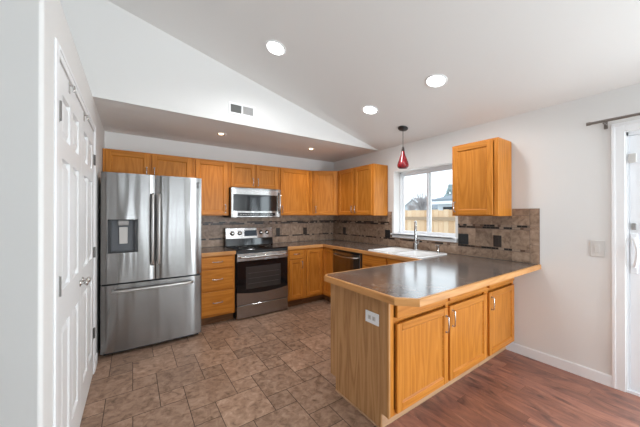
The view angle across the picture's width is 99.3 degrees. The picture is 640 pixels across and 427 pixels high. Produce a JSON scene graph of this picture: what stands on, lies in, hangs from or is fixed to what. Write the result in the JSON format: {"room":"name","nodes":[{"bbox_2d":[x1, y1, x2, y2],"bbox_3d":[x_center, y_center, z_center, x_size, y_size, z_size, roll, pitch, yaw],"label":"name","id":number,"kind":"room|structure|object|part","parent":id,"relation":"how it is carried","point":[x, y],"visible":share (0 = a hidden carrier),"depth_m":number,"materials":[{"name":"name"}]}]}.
{"room":"kitchen","nodes":[
{"label":"kitchen","id":0,"kind":"room"},
{"bbox_2d":[0,0,104,426],"bbox_3d":[-3.443,-0.533,1.052,3.915,3.850,2.701,0,0,-34],"label":"wall","id":1,"kind":"structure","parent":0,"point":[28,28],"depth_m":1.04,"materials":[{"name":"white paint"}]},
{"bbox_2d":[58,64,88,426],"bbox_3d":[-1.377,0.339,1.511,0.080,2.085,0.689,0,0,-34],"label":"door","id":2,"kind":"structure","parent":1,"relation":"in","point":[69,376],"depth_m":1.49,"materials":[{"name":"white paint"}]},
{"bbox_3d":[-1.529,0.449,1.763,0.044,0.042,0.041,0,0,-34],"label":"knob","id":3,"kind":"part","parent":2,"relation":"part of","materials":[{"name":"silver metal"}]},
{"bbox_2d":[53,38,95,426],"bbox_3d":[-1.574,0.314,1.796,0.012,2.160,1.491,0,0,-34],"label":"trim","id":4,"kind":"structure","parent":1,"relation":"attached to","point":[59,56],"depth_m":1.20,"materials":[{"name":"white paint"}]},
{"bbox_2d":[80,107,95,422],"bbox_3d":[-1.769,0.341,2.082,0.080,2.085,0.689,0,0,-34],"label":"door","id":5,"kind":"structure","parent":1,"relation":"in","point":[88,159],"depth_m":2.04,"materials":[{"name":"white paint"}]},
{"bbox_3d":[-1.588,0.450,1.849,0.044,0.042,0.041,0,0,-34],"label":"knob","id":6,"kind":"part","parent":5,"relation":"part of","materials":[{"name":"silver metal"}]},
{"bbox_2d":[95,353,97,369],"bbox_3d":[-1.585,1.349,1.809,0.012,0.090,1.815,0,0,-34],"label":"baseboard","id":7,"kind":"structure","parent":1,"relation":"attached to","point":[96,355],"depth_m":2.48,"materials":[{"name":"white paint"}]},
{"bbox_2d":[60,0,378,150],"bbox_3d":[-2.132,-1.543,2.207,7.380,1.297,0.060,0,0,-34],"label":"wall","id":8,"kind":"structure","parent":0,"point":[125,59],"depth_m":2.62,"materials":[{"name":"white paint"}]},
{"bbox_2d":[229,101,254,118],"bbox_3d":[-0.869,-1.153,3.032,0.296,0.130,0.008,0,0,-34],"label":"air vent","id":9,"kind":"object","parent":8,"relation":"in","point":[242,110],"visible":1,"depth_m":3.02,"materials":[{"name":"white metal"}]},
{"bbox_2d":[105,131,333,247],"bbox_3d":[-1.159,0.208,4.330,3.765,2.390,0.120,0,0,-34],"label":"wall","id":10,"kind":"structure","parent":0,"point":[118,141],"depth_m":3.92,"materials":[{"name":"white paint"}]},
{"bbox_2d":[103,148,192,177],"bbox_3d":[-2.110,-0.564,3.391,0.923,0.327,0.348,0,0,-34],"label":"upper cabinet","id":11,"kind":"object","parent":10,"relation":"attached to","point":[119,161],"visible":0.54,"depth_m":3.24,"materials":[{"name":"brown wood"}]},
{"bbox_3d":[-2.222,-0.561,3.149,0.413,0.297,0.020,0,0,-34],"label":"door","id":12,"kind":"part","parent":11,"relation":"part of","materials":[{"name":"brown wood"}]},
{"bbox_3d":[-1.851,-0.561,3.404,0.433,0.297,0.020,0,0,-34],"label":"door","id":13,"kind":"part","parent":11,"relation":"part of","materials":[{"name":"brown wood"}]},
{"bbox_2d":[193,158,228,215],"bbox_3d":[-1.539,-0.348,3.783,0.458,0.755,0.348,0,0,-34],"label":"upper cabinet","id":14,"kind":"object","parent":10,"relation":"attached to","point":[214,174],"visible":0.8,"depth_m":3.69,"materials":[{"name":"brown wood"}]},
{"bbox_2d":[229,162,277,189],"bbox_3d":[-1.034,-0.545,4.131,0.762,0.359,0.348,0,0,-34],"label":"upper cabinet","id":15,"kind":"object","parent":10,"relation":"attached to","point":[242,175],"visible":0.94,"depth_m":3.98,"materials":[{"name":"brown wood"}]},
{"bbox_3d":[-1.107,-0.543,3.915,0.344,0.329,0.020,0,0,-34],"label":"door","id":16,"kind":"part","parent":15,"relation":"part of","materials":[{"name":"brown wood"}]},
{"bbox_2d":[223,187,280,217],"bbox_3d":[-1.002,-0.152,4.084,0.757,0.424,0.444,0,0,-34],"label":"microwave","id":17,"kind":"object","parent":15,"relation":"attached to","point":[243,202],"visible":1,"depth_m":3.92,"materials":[{"name":"silver metal"}]},
{"bbox_3d":[-0.804,-0.542,4.123,0.344,0.329,0.020,0,0,-34],"label":"door","id":18,"kind":"part","parent":15,"relation":"part of","materials":[{"name":"brown wood"}]},
{"bbox_2d":[201,215,332,247],"bbox_3d":[-0.784,0.261,4.509,2.521,0.456,0.010,0,0,-34],"label":"backsplash","id":19,"kind":"structure","parent":10,"relation":"attached to","point":[319,227],"depth_m":4.58,"materials":[{"name":"brown tile"}]},
{"bbox_2d":[278,167,311,214],"bbox_3d":[-0.460,-0.346,4.524,0.623,0.755,0.348,0,0,-34],"label":"upper cabinet","id":20,"kind":"object","parent":10,"relation":"attached to","point":[295,185],"visible":0.9,"depth_m":4.40,"materials":[{"name":"brown wood"}]},
{"bbox_2d":[312,171,337,214],"bbox_3d":[0.132,-0.345,4.821,0.678,0.755,0.533,0,0,-34],"label":"upper cabinet","id":21,"kind":"object","parent":10,"relation":"attached to","point":[324,183],"visible":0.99,"depth_m":4.60,"materials":[{"name":"brown wood"}]},
{"bbox_2d":[94,99,375,161],"bbox_3d":[-0.844,-1.018,3.876,3.765,0.060,1.234,0,0,-34],"label":"ceiling","id":22,"kind":"structure","parent":0,"point":[115,117],"depth_m":3.37,"materials":[{"name":"white paint"}]},
{"bbox_2d":[215,132,226,135],"bbox_3d":[-1.230,-0.986,3.383,0.132,0.007,0.132,0,0,-34],"label":"recessed light","id":23,"kind":"object","parent":22,"relation":"in","point":[217,133],"visible":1,"depth_m":3.38,"materials":[{"name":"white paint"}]},
{"bbox_2d":[80,299,639,426],"bbox_3d":[-1.430,1.432,1.176,7.380,0.080,4.766,0,0,-34],"label":"floor","id":24,"kind":"structure","parent":0,"point":[272,369],"depth_m":2.16,"materials":[{"name":"brown tile"}]},
{"bbox_2d":[100,172,201,355],"bbox_3d":[-1.931,0.499,3.152,0.902,1.800,0.874,0,0,-34],"label":"refrigerator","id":25,"kind":"object","parent":24,"relation":"on","point":[151,226],"visible":1,"depth_m":2.82,"materials":[{"name":"grey metal"}]},
{"bbox_3d":[-1.929,0.142,2.750,0.449,1.088,0.068,0,0,-34],"label":"door","id":26,"kind":"part","parent":25,"relation":"part of","materials":[{"name":"silver metal"}]},
{"bbox_3d":[-1.742,1.029,2.875,0.902,0.654,0.068,0,0,-34],"label":"freezer drawer","id":27,"kind":"part","parent":25,"relation":"part of","materials":[{"name":"silver metal"}]},
{"bbox_3d":[-1.708,0.758,2.821,0.737,0.026,0.077,0,0,-34],"label":"handle","id":28,"kind":"part","parent":25,"relation":"part of","materials":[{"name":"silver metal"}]},
{"bbox_3d":[-1.729,0.165,2.812,0.024,0.758,0.071,0,0,-34],"label":"handle","id":29,"kind":"part","parent":25,"relation":"part of","materials":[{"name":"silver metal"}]},
{"bbox_3d":[-1.683,0.166,2.843,0.024,0.758,0.071,0,0,-34],"label":"handle","id":30,"kind":"part","parent":25,"relation":"part of","materials":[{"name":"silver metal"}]},
{"bbox_3d":[-1.554,0.142,3.007,0.447,1.088,0.068,0,0,-34],"label":"door","id":31,"kind":"part","parent":25,"relation":"part of","materials":[{"name":"silver metal"}]},
{"bbox_2d":[201,254,234,325],"bbox_3d":[-1.452,0.965,3.659,0.445,0.872,0.633,0,0,-34],"label":"base cabinet","id":32,"kind":"object","parent":24,"relation":"on","point":[217,272],"visible":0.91,"depth_m":3.43,"materials":[{"name":"brown wood"}]},
{"bbox_3d":[-1.292,1.123,3.430,0.390,0.285,0.020,0,0,-34],"label":"drawer","id":33,"kind":"part","parent":32,"relation":"part of","materials":[{"name":"brown wood"}]},
{"bbox_3d":[-1.292,0.833,3.431,0.390,0.255,0.020,0,0,-34],"label":"drawer","id":34,"kind":"part","parent":32,"relation":"part of","materials":[{"name":"brown wood"}]},
{"bbox_3d":[-1.292,0.615,3.432,0.390,0.140,0.020,0,0,-34],"label":"drawer","id":35,"kind":"part","parent":32,"relation":"part of","materials":[{"name":"brown wood"}]},
{"bbox_2d":[201,246,235,256],"bbox_3d":[-1.459,0.508,3.667,0.455,0.042,0.627,0,0,-34],"label":"countertop","id":36,"kind":"structure","parent":32,"relation":"on","point":[221,250],"depth_m":3.50,"materials":[{"name":"grey laminate"}]},
{"bbox_2d":[224,227,287,319],"bbox_3d":[-0.930,0.809,3.974,0.752,1.185,0.673,0,0,-34],"label":"range","id":37,"kind":"object","parent":24,"relation":"on","point":[261,265],"visible":0.98,"depth_m":3.79,"materials":[{"name":"silver metal"}]},
{"bbox_3d":[-1.095,0.299,4.216,0.744,0.163,0.089,0,0,-34],"label":"control panel","id":38,"kind":"part","parent":37,"relation":"part of","materials":[{"name":"silver metal"}]},
{"bbox_2d":[225,243,287,250],"bbox_3d":[-0.926,0.488,3.969,0.752,0.018,0.526,0,0,-34],"label":"cooktop","id":39,"kind":"object","parent":37,"relation":"in","point":[238,246],"depth_m":3.95,"materials":[{"name":"black glass"}]},
{"bbox_3d":[-0.782,1.299,3.757,0.744,0.168,0.034,0,0,-34],"label":"storage drawer","id":40,"kind":"part","parent":37,"relation":"part of","materials":[{"name":"silver metal"}]},
{"bbox_3d":[-0.783,0.870,3.760,0.744,0.673,0.030,0,0,-34],"label":"oven door","id":41,"kind":"part","parent":37,"relation":"part of","materials":[{"name":"black glass"}]},
{"bbox_3d":[-0.773,0.582,3.747,0.744,0.098,0.004,0,0,-34],"label":"rail","id":42,"kind":"part","parent":37,"relation":"part of","materials":[{"name":"silver metal"}]},
{"bbox_3d":[-0.756,0.576,3.722,0.688,0.026,0.060,0,0,-34],"label":"handle","id":43,"kind":"part","parent":37,"relation":"part of","materials":[{"name":"silver metal"}]},
{"bbox_2d":[288,249,303,306],"bbox_3d":[-0.512,0.967,4.305,0.285,0.872,0.633,0,0,-34],"label":"base cabinet","id":44,"kind":"object","parent":24,"relation":"on","point":[295,256],"visible":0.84,"depth_m":4.08,"materials":[{"name":"brown wood"}]},
{"bbox_3d":[-0.355,0.611,4.076,0.242,0.127,0.020,0,0,-34],"label":"drawer","id":45,"kind":"part","parent":44,"relation":"part of","materials":[{"name":"brown wood"}]},
{"bbox_3d":[-0.355,0.979,4.074,0.242,0.577,0.020,0,0,-34],"label":"door","id":46,"kind":"part","parent":44,"relation":"part of","materials":[{"name":"brown wood"}]},
{"bbox_2d":[302,247,332,303],"bbox_3d":[0.090,0.968,4.572,1.005,0.872,0.869,0,0,-34],"label":"base cabinet","id":47,"kind":"object","parent":24,"relation":"on","point":[318,261],"visible":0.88,"depth_m":4.25,"materials":[{"name":"brown wood"}]},
{"bbox_3d":[-0.086,0.913,4.259,0.300,0.710,0.020,0,0,-34],"label":"door","id":48,"kind":"part","parent":47,"relation":"part of","materials":[{"name":"brown wood"}]},
{"bbox_3d":[0.125,0.913,4.237,0.020,0.710,0.253,0,0,-34],"label":"door","id":49,"kind":"part","parent":47,"relation":"part of","materials":[{"name":"brown wood"}]},
{"bbox_2d":[274,239,540,306],"bbox_3d":[0.369,0.506,3.345,1.956,0.042,3.229,0,0,-34],"label":"countertop","id":50,"kind":"structure","parent":47,"relation":"on","point":[417,282],"depth_m":2.11,"materials":[{"name":"grey laminate"}]},
{"bbox_2d":[368,247,446,257],"bbox_3d":[1.070,0.560,3.403,0.564,0.172,0.814,0,0,-34],"label":"sink","id":51,"kind":"object","parent":50,"relation":"in","point":[407,252],"visible":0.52,"depth_m":3.40,"materials":[{"name":"white ceramic"}]},
{"bbox_3d":[0.937,0.560,3.539,0.395,0.172,0.335,0,0,-34],"label":"bowl","id":52,"kind":"part","parent":51,"relation":"part of","materials":[{"name":"white ceramic"}]},
{"bbox_3d":[1.149,0.559,3.230,0.395,0.172,0.335,0,0,-34],"label":"bowl","id":53,"kind":"part","parent":51,"relation":"part of","materials":[{"name":"white ceramic"}]},
{"bbox_2d":[413,221,419,249],"bbox_3d":[1.242,0.283,3.491,0.082,0.381,0.201,0,0,12],"label":"faucet","id":54,"kind":"object","parent":50,"relation":"on","point":[415,243],"visible":1,"depth_m":3.51,"materials":[{"name":"silver metal"}]},
{"bbox_3d":[1.225,0.227,3.487,0.033,0.268,0.182,0,0,19],"label":"spout","id":55,"kind":"part","parent":54,"relation":"part of","materials":[{"name":"silver metal"}]},
{"bbox_2d":[333,249,361,272],"bbox_3d":[0.584,0.968,4.009,0.642,0.868,0.600,0,0,-34],"label":"dishwasher","id":56,"kind":"object","parent":24,"relation":"on","point":[343,260],"visible":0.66,"depth_m":3.85,"materials":[{"name":"black metal"}]},
{"bbox_3d":[0.342,0.609,3.845,0.055,0.035,0.525,0,0,-34],"label":"handle","id":57,"kind":"part","parent":56,"relation":"part of","materials":[{"name":"silver metal"}]},
{"bbox_2d":[362,254,407,267],"bbox_3d":[1.058,0.964,3.425,0.693,0.872,0.883,0,0,-34],"label":"base cabinet","id":58,"kind":"object","parent":24,"relation":"on","point":[368,261],"visible":0.1,"depth_m":3.39,"materials":[{"name":"brown wood"}]},
{"bbox_3d":[0.683,0.605,3.426,0.020,0.120,0.400,0,0,-34],"label":"drawer","id":59,"kind":"part","parent":58,"relation":"part of","materials":[{"name":"brown wood"}]},
{"bbox_3d":[0.927,0.604,3.071,0.020,0.120,0.400,0,0,-34],"label":"drawer","id":60,"kind":"part","parent":58,"relation":"part of","materials":[{"name":"brown wood"}]},
{"bbox_2d":[331,284,486,426],"bbox_3d":[0.794,0.960,2.293,1.284,0.872,0.655,0,0,-34],"label":"base cabinet","id":61,"kind":"object","parent":24,"relation":"on","point":[385,371],"visible":0.9,"depth_m":1.93,"materials":[{"name":"brown wood"}]},
{"bbox_3d":[0.256,1.389,1.949,0.008,0.012,0.469,0,0,-34],"label":"shoe moulding","id":62,"kind":"part","parent":61,"relation":"part of","materials":[{"name":"brown wood"}]},
{"bbox_3d":[0.265,0.959,1.957,0.012,0.872,0.609,0,0,-34],"label":"panel","id":63,"kind":"part","parent":61,"relation":"part of","materials":[{"name":"brown wood"}]},
{"bbox_2d":[365,310,378,326],"bbox_3d":[0.347,0.697,1.817,0.009,0.078,0.122,0,0,-34],"label":"power outlet","id":64,"kind":"object","parent":61,"relation":"attached to","point":[370,317],"visible":1,"depth_m":1.81,"materials":[{"name":"white paint"}]},
{"bbox_3d":[0.722,0.598,1.893,0.577,0.139,0.020,0,0,-34],"label":"drawer","id":65,"kind":"part","parent":61,"relation":"part of","materials":[{"name":"brown wood"}]},
{"bbox_3d":[0.722,0.989,1.892,0.577,0.568,0.020,0,0,-34],"label":"door","id":66,"kind":"part","parent":61,"relation":"part of","materials":[{"name":"brown wood"}]},
{"bbox_3d":[0.948,0.825,2.020,0.018,0.138,0.029,0,0,-34],"label":"handle","id":67,"kind":"part","parent":61,"relation":"part of","materials":[{"name":"silver metal"}]},
{"bbox_3d":[1.021,0.800,2.070,0.018,0.138,0.029,0,0,-34],"label":"handle","id":68,"kind":"part","parent":61,"relation":"part of","materials":[{"name":"silver metal"}]},
{"bbox_3d":[1.223,0.599,2.237,0.587,0.139,0.020,0,0,-34],"label":"drawer","id":69,"kind":"part","parent":61,"relation":"part of","materials":[{"name":"brown wood"}]},
{"bbox_3d":[1.223,0.990,2.236,0.587,0.568,0.020,0,0,-34],"label":"door","id":70,"kind":"part","parent":61,"relation":"part of","materials":[{"name":"brown wood"}]},
{"bbox_2d":[478,278,513,366],"bbox_3d":[1.561,0.962,2.820,0.572,0.872,0.655,0,0,-34],"label":"base cabinet","id":71,"kind":"object","parent":24,"relation":"on","point":[500,295],"visible":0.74,"depth_m":2.56,"materials":[{"name":"brown wood"}]},
{"bbox_3d":[1.723,0.601,2.581,0.523,0.139,0.020,0,0,-34],"label":"drawer","id":72,"kind":"part","parent":71,"relation":"part of","materials":[{"name":"brown wood"}]},
{"bbox_3d":[1.723,0.991,2.580,0.523,0.568,0.020,0,0,-34],"label":"door","id":73,"kind":"part","parent":71,"relation":"part of","materials":[{"name":"brown wood"}]},
{"bbox_2d":[108,0,639,150],"bbox_3d":[-0.211,-1.626,-0.411,7.580,1.348,6.552,0,0,-34],"label":"ceiling","id":74,"kind":"structure","parent":0,"point":[499,59],"depth_m":2.27,"materials":[{"name":"white paint"}]},
{"bbox_2d":[265,40,285,55],"bbox_3d":[-0.411,-1.527,2.514,0.190,0.053,0.196,0,0,-34],"label":"recessed light","id":75,"kind":"object","parent":74,"relation":"in","point":[274,47],"visible":1,"depth_m":2.51,"materials":[{"name":"white paint"}]},
{"bbox_2d":[362,105,377,114],"bbox_3d":[0.587,-1.215,3.196,0.190,0.053,0.196,0,0,-34],"label":"recessed light","id":76,"kind":"object","parent":74,"relation":"in","point":[368,109],"visible":1,"depth_m":3.19,"materials":[{"name":"white paint"}]},
{"bbox_2d":[397,126,408,168],"bbox_3d":[1.051,-0.836,3.443,0.140,0.525,0.140,0,0,-34],"label":"pendant lamp","id":77,"kind":"object","parent":74,"relation":"hanging from","point":[403,163],"visible":1,"depth_m":3.41,"materials":[{"name":"red glass"}]},
{"bbox_3d":[1.051,-0.679,3.443,0.140,0.212,0.140,0,0,-34],"label":"lamp shade","id":78,"kind":"part","parent":77,"relation":"part of","materials":[{"name":"red glass"}]},
{"bbox_2d":[425,74,447,87],"bbox_3d":[1.067,-1.217,2.501,0.190,0.053,0.196,0,0,-34],"label":"recessed light","id":79,"kind":"object","parent":74,"relation":"in","point":[439,80],"visible":1,"depth_m":2.49,"materials":[{"name":"white paint"}]},
{"bbox_2d":[334,83,639,391],"bbox_3d":[2.486,0.201,2.173,0.200,2.390,7.566,0,0,-34],"label":"wall","id":80,"kind":"structure","parent":0,"point":[561,165],"depth_m":2.44,"materials":[{"name":"white paint"}]},
{"bbox_2d":[338,163,387,215],"bbox_3d":[0.647,-0.346,4.345,0.348,0.755,0.827,0,0,-34],"label":"upper cabinet","id":81,"kind":"object","parent":80,"relation":"attached to","point":[362,190],"visible":1,"depth_m":4.09,"materials":[{"name":"brown wood"}]},
{"bbox_3d":[0.421,-0.343,4.432,0.020,0.725,0.375,0,0,-34],"label":"door","id":82,"kind":"part","parent":81,"relation":"part of","materials":[{"name":"brown wood"}]},
{"bbox_3d":[0.649,-0.344,4.100,0.020,0.725,0.370,0,0,-34],"label":"door","id":83,"kind":"part","parent":81,"relation":"part of","materials":[{"name":"brown wood"}]},
{"bbox_2d":[390,165,457,242],"bbox_3d":[1.415,-0.135,3.679,0.230,0.965,1.000,0,0,-34],"label":"window","id":84,"kind":"structure","parent":80,"relation":"in","point":[422,235],"depth_m":3.72,"materials":[{"name":"white plastic"}]},
{"bbox_3d":[1.384,-0.151,3.902,0.022,0.866,0.473,0,0,-34],"label":"sash","id":85,"kind":"part","parent":84,"relation":"part of","materials":[{"name":"white plastic"}]},
{"bbox_3d":[1.394,0.318,3.663,0.179,0.059,1.000,0,0,-34],"label":"sill","id":86,"kind":"part","parent":84,"relation":"part of","materials":[{"name":"white paint"}]},
{"bbox_3d":[1.596,-0.153,3.550,0.022,0.866,0.448,0,0,-34],"label":"sash","id":87,"kind":"part","parent":84,"relation":"part of","materials":[{"name":"white plastic"}]},
{"bbox_2d":[333,208,539,263],"bbox_3d":[1.169,0.221,3.903,0.010,0.530,3.220,0,0,-34],"label":"backsplash","id":88,"kind":"structure","parent":80,"relation":"attached to","point":[519,232],"depth_m":3.02,"materials":[{"name":"brown tile"}]},
{"bbox_2d":[385,230,389,237],"bbox_3d":[1.019,0.308,4.103,0.010,0.122,0.100,0,0,-34],"label":"light switch","id":89,"kind":"object","parent":88,"relation":"attached to","point":[387,232],"visible":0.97,"depth_m":4.10,"materials":[{"name":"black plastic"}]},
{"bbox_2d":[458,233,467,244],"bbox_3d":[1.665,0.296,3.163,0.010,0.122,0.118,0,0,-34],"label":"light switch","id":90,"kind":"object","parent":88,"relation":"attached to","point":[462,238],"visible":1,"depth_m":3.17,"materials":[{"name":"black plastic"}]},
{"bbox_2d":[493,235,500,246],"bbox_3d":[1.869,0.292,2.867,0.009,0.122,0.078,0,0,-34],"label":"power outlet","id":91,"kind":"object","parent":88,"relation":"attached to","point":[496,238],"visible":1,"depth_m":2.87,"materials":[{"name":"black plastic"}]},
{"bbox_2d":[452,137,511,215],"bbox_3d":[1.674,-0.352,2.850,0.348,0.755,0.454,0,0,-34],"label":"upper cabinet","id":92,"kind":"object","parent":80,"relation":"attached to","point":[481,170],"visible":1,"depth_m":2.72,"materials":[{"name":"brown wood"}]},
{"bbox_3d":[1.554,-0.349,2.784,0.020,0.725,0.397,0,0,-34],"label":"door","id":93,"kind":"part","parent":92,"relation":"part of","materials":[{"name":"brown wood"}]},
{"bbox_2d":[506,342,611,386],"bbox_3d":[2.133,1.352,2.495,0.013,0.090,0.760,0,0,-34],"label":"baseboard","id":94,"kind":"structure","parent":80,"relation":"attached to","point":[571,367],"depth_m":2.43,"materials":[{"name":"white paint"}]},
{"bbox_2d":[590,240,604,256],"bbox_3d":[2.301,0.291,2.256,0.010,0.135,0.088,0,0,-34],"label":"light switch","id":95,"kind":"object","parent":80,"relation":"attached to","point":[597,248],"visible":1,"depth_m":2.25,"materials":[{"name":"grey plastic"}]},
{"bbox_2d":[586,112,639,128],"bbox_3d":[2.906,-0.724,1.305,0.093,0.064,2.355,0,0,-34],"label":"curtain rod","id":96,"kind":"object","parent":80,"relation":"attached to","point":[605,121],"visible":1,"depth_m":2.15,"materials":[{"name":"silver metal"}]},
{"bbox_2d":[611,119,639,391],"bbox_3d":[2.911,0.338,1.362,0.018,2.110,2.000,0,0,-34],"label":"trim","id":97,"kind":"structure","parent":80,"relation":"attached to","point":[618,228],"depth_m":2.15,"materials":[{"name":"white paint"}]},
{"bbox_2d":[626,130,639,396],"bbox_3d":[2.961,0.375,1.395,0.168,2.035,1.846,0,0,-34],"label":"door","id":98,"kind":"structure","parent":80,"relation":"in","point":[632,137],"depth_m":2.11,"materials":[{"name":"white plastic"}]},
{"bbox_3d":[2.423,0.310,2.085,0.032,0.310,0.065,0,0,25],"label":"handle","id":99,"kind":"part","parent":98,"relation":"part of","materials":[{"name":"white plastic"}]},
{"label":"outside","id":100,"kind":"structure","parent":0,"visible":0},
{"bbox_3d":[29.986,1.923,38.804,86.610,0.100,110.000,0,0,-34],"label":"ground","id":101,"kind":"structure","parent":100,"visible":0},
{"bbox_2d":[406,202,415,209],"bbox_3d":[15.985,-0.139,47.393,2.516,4.084,2.442,0,0,-34],"label":"tree","id":102,"kind":"object","parent":101,"relation":"on","point":[411,207],"visible":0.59,"depth_m":47.17,"materials":[{"name":"grey plant"}]},
{"bbox_2d":[405,198,437,209],"bbox_3d":[23.994,-0.713,61.268,9.850,5.330,6.800,0,0,-34],"label":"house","id":103,"kind":"structure","parent":101,"relation":"on","point":[406,204],"depth_m":59.03,"materials":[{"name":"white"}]},
{"bbox_2d":[407,189,436,209],"bbox_3d":[12.639,-0.752,34.255,3.704,5.219,3.805,0,0,-34],"label":"tree","id":104,"kind":"object","parent":101,"relation":"on","point":[420,205],"visible":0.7,"depth_m":34.08,"materials":[{"name":"grey plant"}]},
{"bbox_2d":[405,209,454,232],"bbox_3d":[2.544,0.832,7.867,0.149,1.867,22.090,0,0,-34],"label":"fence","id":105,"kind":"object","parent":101,"relation":"on","point":[443,221],"visible":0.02,"depth_m":7.14,"materials":[{"name":"brown wood"}]},
{"bbox_3d":[2.524,0.138,7.802,0.039,0.085,22.000,0,0,-34],"label":"rail","id":106,"kind":"part","parent":105,"relation":"part of","materials":[{"name":"beige wood"}]},
{"bbox_2d":[432,195,451,209],"bbox_3d":[17.619,-0.192,27.278,8.860,4.050,8.400,0,0,-34],"label":"house","id":107,"kind":"structure","parent":101,"relation":"on","point":[445,202],"depth_m":27.51,"materials":[{"name":"white"}]},
{"bbox_2d":[444,184,451,196],"bbox_3d":[21.916,-1.542,45.734,5.609,6.879,5.863,0,0,-34],"label":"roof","id":108,"kind":"object","parent":101,"relation":"on","point":[449,189],"visible":0.18,"depth_m":45.53,"materials":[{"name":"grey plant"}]}
]}

